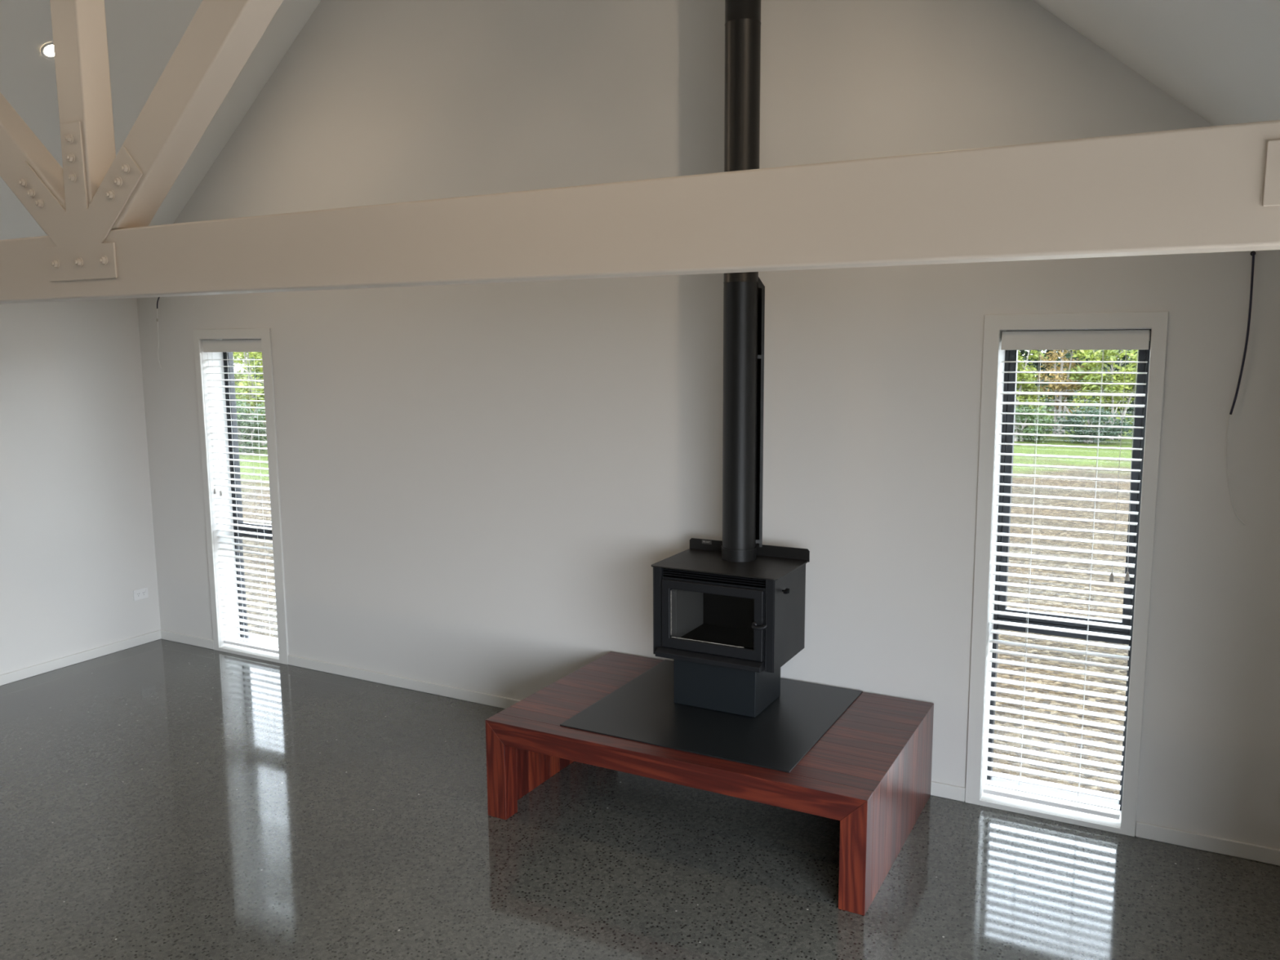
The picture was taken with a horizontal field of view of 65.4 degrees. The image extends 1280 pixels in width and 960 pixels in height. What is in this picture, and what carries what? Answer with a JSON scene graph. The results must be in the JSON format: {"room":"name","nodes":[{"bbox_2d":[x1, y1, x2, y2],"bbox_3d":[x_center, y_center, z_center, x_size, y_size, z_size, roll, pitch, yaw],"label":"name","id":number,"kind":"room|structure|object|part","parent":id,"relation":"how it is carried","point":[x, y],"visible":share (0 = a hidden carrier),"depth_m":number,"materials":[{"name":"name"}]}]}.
{"room":"living room","nodes":[
{"label":"living room","id":0,"kind":"room"},
{"bbox_2d":[0,297,160,675],"bbox_3d":[-6.218,0.654,1.968,0.200,2.650,11.900,4,9,28],"label":"wall","id":1,"kind":"structure","parent":0,"point":[77,535],"depth_m":6.45,"materials":[{"name":"white paint"}]},
{"bbox_2d":[0,629,161,685],"bbox_3d":[-6.117,1.792,2.071,0.014,0.065,11.499,4,9,28],"label":"baseboard","id":2,"kind":"structure","parent":1,"relation":"attached to","point":[54,664],"depth_m":6.54,"materials":[{"name":"white wood"}]},
{"bbox_2d":[133,586,148,600],"bbox_3d":[-3.465,0.791,6.926,0.012,0.076,0.110,4,9,28],"label":"power outlet","id":3,"kind":"object","parent":1,"relation":"attached to","point":[140,593],"visible":1,"depth_m":6.92,"materials":[{"name":"white plastic"}]},
{"bbox_2d":[0,639,1279,959],"bbox_3d":[-3.149,2.095,0.505,7.150,0.150,11.900,4,9,28],"label":"floor","id":4,"kind":"structure","parent":0,"point":[161,799],"depth_m":4.01,"materials":[{"name":"concrete"}]},
{"bbox_2d":[485,651,933,915],"bbox_3d":[0.328,1.241,4.444,1.680,0.439,1.094,4,9,28],"label":"bench","id":5,"kind":"object","parent":4,"relation":"on","point":[869,772],"visible":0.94,"depth_m":4.05,"materials":[{"name":"red wood"}]},
{"bbox_3d":[-0.607,1.257,4.376,0.098,0.438,0.088,4,9,28],"label":"leg","id":6,"kind":"part","parent":5,"relation":"part of","materials":[{"name":"red wood"}]},
{"bbox_3d":[-0.377,1.188,4.869,0.032,0.438,1.006,4,9,28],"label":"panel","id":7,"kind":"part","parent":5,"relation":"part of","materials":[{"name":"red wood"}]},
{"bbox_2d":[560,659,862,773],"bbox_3d":[0.347,1.016,4.452,1.030,0.005,0.998,4,9,28],"label":"plate","id":8,"kind":"object","parent":5,"relation":"on","point":[644,709],"visible":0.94,"depth_m":4.29,"materials":[{"name":"black metal"}]},
{"bbox_2d":[650,537,809,717],"bbox_3d":[0.406,0.662,4.499,0.618,0.682,0.460,4,9,28],"label":"wood stove","id":9,"kind":"object","parent":8,"relation":"on","point":[728,629],"visible":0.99,"depth_m":4.42,"materials":[{"name":"black metal"}]},
{"bbox_3d":[0.310,0.605,4.329,0.478,0.309,0.016,4,9,28],"label":"door","id":10,"kind":"part","parent":9,"relation":"part of","materials":[{"name":"black metal"}]},
{"bbox_3d":[0.404,0.375,4.480,0.600,0.006,0.415,4,9,28],"label":"plate","id":11,"kind":"part","parent":9,"relation":"part of","materials":[{"name":"black metal"}]},
{"bbox_3d":[0.406,0.578,4.507,0.576,0.402,0.395,4,9,28],"label":"casing","id":12,"kind":"part","parent":9,"relation":"part of","materials":[{"name":"black metal"}]},
{"bbox_2d":[721,0,764,562],"bbox_3d":[0.443,-1.216,4.352,0.240,3.180,0.240,4,9,28],"label":"flue pipe","id":13,"kind":"object","parent":9,"relation":"on","point":[744,293],"visible":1,"depth_m":4.38,"materials":[{"name":"black metal"}]},
{"bbox_3d":[0.503,0.616,4.199,0.078,0.027,0.039,4,9,28],"label":"handle","id":14,"kind":"part","parent":9,"relation":"part of","materials":[{"name":"black metal"}]},
{"bbox_3d":[0.787,1.349,3.633,0.098,0.438,0.088,4,9,28],"label":"leg","id":15,"kind":"part","parent":5,"relation":"part of","materials":[{"name":"red wood"}]},
{"bbox_3d":[1.075,1.284,4.096,0.032,0.438,1.006,4,9,28],"label":"panel","id":16,"kind":"part","parent":5,"relation":"part of","materials":[{"name":"red wood"}]},
{"bbox_2d":[0,0,1279,239],"bbox_3d":[-3.172,-1.758,-0.018,7.650,3.375,12.500,4,9,28],"label":"ceiling","id":17,"kind":"structure","parent":0,"point":[143,36],"depth_m":4.81,"materials":[{"name":"white paint"}]},
{"bbox_2d":[40,42,54,58],"bbox_3d":[-2.929,-2.137,4.963,0.077,0.064,0.100,4,9,31],"label":"recessed light","id":18,"kind":"object","parent":17,"relation":"in","point":[47,49],"visible":0.62,"depth_m":4.95,"materials":[{"name":"white plastic"}]},
{"bbox_2d":[0,0,1279,303],"bbox_3d":[-1.649,-2.081,2.801,6.746,3.094,0.120,4,9,28],"label":"roof truss","id":19,"kind":"object","parent":17,"relation":"attached to","point":[1214,188],"visible":1,"depth_m":2.17,"materials":[{"name":"beige paint"}]},
{"bbox_3d":[-1.660,-0.818,2.938,0.612,0.449,0.006,4,9,28],"label":"gusset plate","id":20,"kind":"part","parent":19,"relation":"part of","materials":[{"name":"beige paint"}]},
{"bbox_3d":[-1.644,-2.178,2.799,0.120,2.901,0.095,4,9,28],"label":"king post","id":21,"kind":"part","parent":19,"relation":"part of","materials":[{"name":"beige paint"}]},
{"bbox_3d":[1.141,-0.536,1.460,0.375,0.238,0.006,4,9,28],"label":"heel plate","id":22,"kind":"part","parent":19,"relation":"part of","materials":[{"name":"beige paint"}]},
{"bbox_2d":[137,0,1279,848],"bbox_3d":[-0.398,-1.241,5.254,6.750,5.451,0.200,4,9,28],"label":"wall","id":23,"kind":"structure","parent":0,"point":[482,486],"depth_m":4.90,"materials":[{"name":"white paint"}]},
{"bbox_2d":[155,297,162,370],"bbox_3d":[-3.208,-0.985,6.674,0.078,0.508,0.027,1,8,12],"label":"cable tail","id":24,"kind":"object","parent":23,"relation":"attached to","point":[157,318],"visible":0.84,"depth_m":6.67,"materials":[{"name":"grey plastic"}]},
{"bbox_2d":[160,630,213,649],"bbox_3d":[-3.152,1.112,6.951,0.549,0.065,0.014,4,9,28],"label":"baseboard","id":25,"kind":"structure","parent":23,"relation":"attached to","point":[166,635],"depth_m":6.94,"materials":[{"name":"white wood"}]},
{"bbox_2d":[192,328,288,664],"bbox_3d":[-2.605,0.107,6.514,0.707,2.166,0.015,4,9,28],"label":"window trim","id":26,"kind":"structure","parent":23,"relation":"in","point":[264,334],"depth_m":6.44,"materials":[{"name":"white paint"}]},
{"bbox_2d":[202,339,279,653],"bbox_3d":[-2.595,0.114,6.561,0.564,2.051,0.075,4,9,28],"label":"blind","id":27,"kind":"object","parent":26,"relation":"attached to","point":[218,345],"visible":0.77,"depth_m":6.59,"materials":[{"name":"white plastic"}]},
{"bbox_3d":[-2.831,-0.399,6.586,0.015,0.923,0.002,2,8,19],"label":"lift cord","id":28,"kind":"part","parent":27,"relation":"part of","materials":[{"name":"white fabric"}]},
{"bbox_3d":[-2.788,-0.391,6.564,0.002,0.933,0.007,-6,9,-35],"label":"lift cord","id":29,"kind":"part","parent":27,"relation":"part of","materials":[{"name":"white fabric"}]},
{"bbox_3d":[-2.708,0.119,6.631,0.002,1.983,0.056,4,9,28],"label":"ladder cord","id":30,"kind":"part","parent":27,"relation":"part of","materials":[{"name":"white fabric"}]},
{"bbox_3d":[-2.586,1.119,6.704,0.564,0.020,0.052,4,9,28],"label":"rail","id":31,"kind":"part","parent":27,"relation":"part of","materials":[{"name":"white"}]},
{"bbox_3d":[-2.489,0.133,6.514,0.002,1.983,0.056,4,9,28],"label":"ladder cord","id":32,"kind":"part","parent":27,"relation":"part of","materials":[{"name":"white fabric"}]},
{"bbox_2d":[222,338,278,644],"bbox_3d":[-2.522,0.103,6.697,0.576,2.078,0.055,4,9,28],"label":"window","id":33,"kind":"structure","parent":23,"relation":"in","point":[230,355],"depth_m":6.77,"materials":[{"name":"black metal"}]},
{"bbox_3d":[-2.526,-0.282,6.642,0.542,1.265,0.041,4,9,28],"label":"sash","id":34,"kind":"part","parent":33,"relation":"part of","materials":[{"name":"black metal"}]},
{"bbox_2d":[288,654,965,801],"bbox_3d":[-0.411,1.293,5.490,4.256,0.065,0.014,4,9,28],"label":"baseboard","id":35,"kind":"structure","parent":23,"relation":"attached to","point":[939,789],"depth_m":5.94,"materials":[{"name":"white wood"}]},
{"bbox_2d":[964,311,1168,836],"bbox_3d":[1.761,0.397,4.189,0.687,2.166,0.015,4,9,28],"label":"window trim","id":36,"kind":"structure","parent":23,"relation":"in","point":[1157,322],"depth_m":4.15,"materials":[{"name":"white wood"}]},
{"bbox_2d":[982,329,1150,819],"bbox_3d":[1.786,0.404,4.228,0.555,2.051,0.075,4,9,28],"label":"blind","id":37,"kind":"object","parent":36,"relation":"attached to","point":[1126,340],"visible":1,"depth_m":4.24,"materials":[{"name":"white plastic"}]},
{"bbox_3d":[1.677,0.409,4.296,0.002,1.983,0.056,4,9,28],"label":"ladder cord","id":38,"kind":"part","parent":37,"relation":"part of","materials":[{"name":"white fabric"}]},
{"bbox_3d":[1.796,1.409,4.371,0.555,0.020,0.052,4,9,28],"label":"rail","id":39,"kind":"part","parent":37,"relation":"part of","materials":[{"name":"white plastic"}]},
{"bbox_3d":[1.889,0.423,4.183,0.002,1.983,0.056,4,9,28],"label":"ladder cord","id":40,"kind":"part","parent":37,"relation":"part of","materials":[{"name":"white fabric"}]},
{"bbox_3d":[1.942,-0.078,4.045,0.007,0.933,0.002,0,8,2],"label":"lift cord","id":41,"kind":"part","parent":37,"relation":"part of","materials":[{"name":"white fabric"}]},
{"bbox_3d":[1.986,-0.080,4.021,0.015,0.923,0.002,6,10,37],"label":"lift cord","id":42,"kind":"part","parent":37,"relation":"part of","materials":[{"name":"white fabric"}]},
{"bbox_2d":[986,328,1151,810],"bbox_3d":[1.859,0.394,4.364,0.567,2.078,0.055,4,9,28],"label":"window","id":43,"kind":"structure","parent":23,"relation":"in","point":[1144,355],"depth_m":4.35,"materials":[{"name":"black metal"}]},
{"bbox_3d":[1.856,0.008,4.309,0.533,1.265,0.041,4,9,28],"label":"sash","id":44,"kind":"part","parent":43,"relation":"part of","materials":[{"name":"black metal"}]},
{"bbox_2d":[1135,821,1279,866],"bbox_3d":[2.299,1.473,4.047,0.517,0.065,0.014,4,9,28],"label":"baseboard","id":45,"kind":"structure","parent":23,"relation":"attached to","point":[1263,854],"depth_m":4.04,"materials":[{"name":"white paint"}]},
{"bbox_2d":[1225,250,1255,524],"bbox_3d":[2.289,-0.341,3.790,0.086,1.036,0.031,4,9,28],"label":"cable tail","id":46,"kind":"object","parent":23,"relation":"attached to","point":[1252,253],"visible":1,"depth_m":3.77,"materials":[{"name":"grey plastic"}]},
{"label":"outside","id":47,"kind":"structure","parent":0,"visible":0},
{"bbox_2d":[236,372,1134,795],"bbox_3d":[13.251,-2.850,37.876,140.000,0.001,70.000,4,9,28],"label":"ground","id":48,"kind":"structure","parent":47,"point":[1126,443],"depth_m":10.28,"materials":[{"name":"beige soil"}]},
{"bbox_2d":[233,351,264,416],"bbox_3d":[-10.651,-4.242,28.226,5.451,5.761,5.054,4,9,28],"label":"evergreen tree","id":49,"kind":"object","parent":48,"relation":"on","point":[243,371],"visible":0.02,"depth_m":26.91,"materials":[{"name":"green plant"}]},
{"bbox_2d":[232,351,266,445],"bbox_3d":[-9.201,-2.399,24.009,2.374,3.222,2.483,4,9,28],"label":"leafy shrub","id":50,"kind":"object","parent":48,"relation":"on","point":[241,355],"visible":0.27,"depth_m":23.64,"materials":[{"name":"green plant"}]},
{"bbox_2d":[235,395,266,453],"bbox_3d":[-8.894,-1.250,22.276,1.779,1.414,1.852,4,9,28],"label":"shrub","id":51,"kind":"object","parent":48,"relation":"on","point":[245,417],"visible":0.38,"depth_m":22.20,"materials":[{"name":"green plant"}]},
{"bbox_2d":[1015,350,1048,431],"bbox_3d":[9.301,-2.569,24.996,2.003,3.066,2.254,4,9,28],"label":"leafy shrub","id":52,"kind":"object","parent":48,"relation":"on","point":[1022,377],"visible":0.17,"depth_m":24.81,"materials":[{"name":"green plant"}]},
{"bbox_3d":[9.284,-2.432,24.946,1.058,2.808,1.048,4,9,28],"label":"stem","id":53,"kind":"part","parent":52,"relation":"part of","materials":[{"name":"grey plant"}]},
{"bbox_2d":[1013,400,1057,443],"bbox_3d":[9.141,-1.412,24.007,1.751,1.047,1.873,4,9,28],"label":"shrub","id":54,"kind":"object","parent":48,"relation":"on","point":[1019,418],"visible":0.57,"depth_m":23.72,"materials":[{"name":"green plant"}]},
{"bbox_3d":[9.089,-1.379,24.046,0.933,0.973,0.927,1,8,9],"label":"stem","id":55,"kind":"part","parent":54,"relation":"part of","materials":[{"name":"grey plant"}]},
{"bbox_2d":[1016,350,1077,420],"bbox_3d":[10.353,-4.663,29.704,5.583,5.947,5.023,-1,8,-3],"label":"evergreen tree","id":56,"kind":"object","parent":48,"relation":"on","point":[1022,352],"visible":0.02,"depth_m":29.06,"materials":[{"name":"green plant"}]},
{"bbox_2d":[1032,350,1091,435],"bbox_3d":[10.629,-3.162,24.912,1.650,4.240,1.663,-5,9,-31],"label":"autumn tree","id":57,"kind":"object","parent":48,"relation":"on","point":[1060,388],"visible":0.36,"depth_m":24.87,"materials":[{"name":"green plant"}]},
{"bbox_3d":[10.613,-2.530,24.939,0.876,2.980,0.785,-7,10,-40],"label":"stem","id":58,"kind":"part","parent":57,"relation":"part of","materials":[{"name":"grey plant"}]},
{"bbox_2d":[1019,350,1132,411],"bbox_3d":[15.427,-6.029,34.308,7.276,7.405,6.747,-2,8,-12],"label":"evergreen tree","id":59,"kind":"object","parent":48,"relation":"on","point":[1071,397],"visible":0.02,"depth_m":33.91,"materials":[{"name":"green plant"}]},
{"bbox_2d":[1047,396,1134,444],"bbox_3d":[10.664,-1.376,23.328,2.034,1.150,1.729,4,9,28],"label":"shrub","id":60,"kind":"object","parent":48,"relation":"on","point":[1088,431],"visible":0.81,"depth_m":23.12,"materials":[{"name":"green plant"}]},
{"bbox_3d":[10.528,-1.363,23.505,1.345,1.078,0.722,1,8,13],"label":"stem","id":61,"kind":"part","parent":60,"relation":"part of","materials":[{"name":"plant"}]},
{"bbox_2d":[1057,349,1138,421],"bbox_3d":[14.676,-4.226,27.688,5.587,5.578,5.096,3,8,24],"label":"evergreen tree","id":62,"kind":"object","parent":48,"relation":"on","point":[1130,409],"visible":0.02,"depth_m":27.78,"materials":[{"name":"green plant"}]},
{"bbox_2d":[1064,349,1138,439],"bbox_3d":[11.609,-2.517,24.114,2.497,3.179,2.504,4,9,28],"label":"leafy shrub","id":63,"kind":"object","parent":48,"relation":"on","point":[1096,378],"visible":0.49,"depth_m":23.90,"materials":[{"name":"green plant"}]},
{"bbox_3d":[11.677,-2.484,24.214,1.310,3.086,1.166,-3,8,-17],"label":"stem","id":64,"kind":"part","parent":63,"relation":"part of","materials":[{"name":"grey plant"}]}
]}

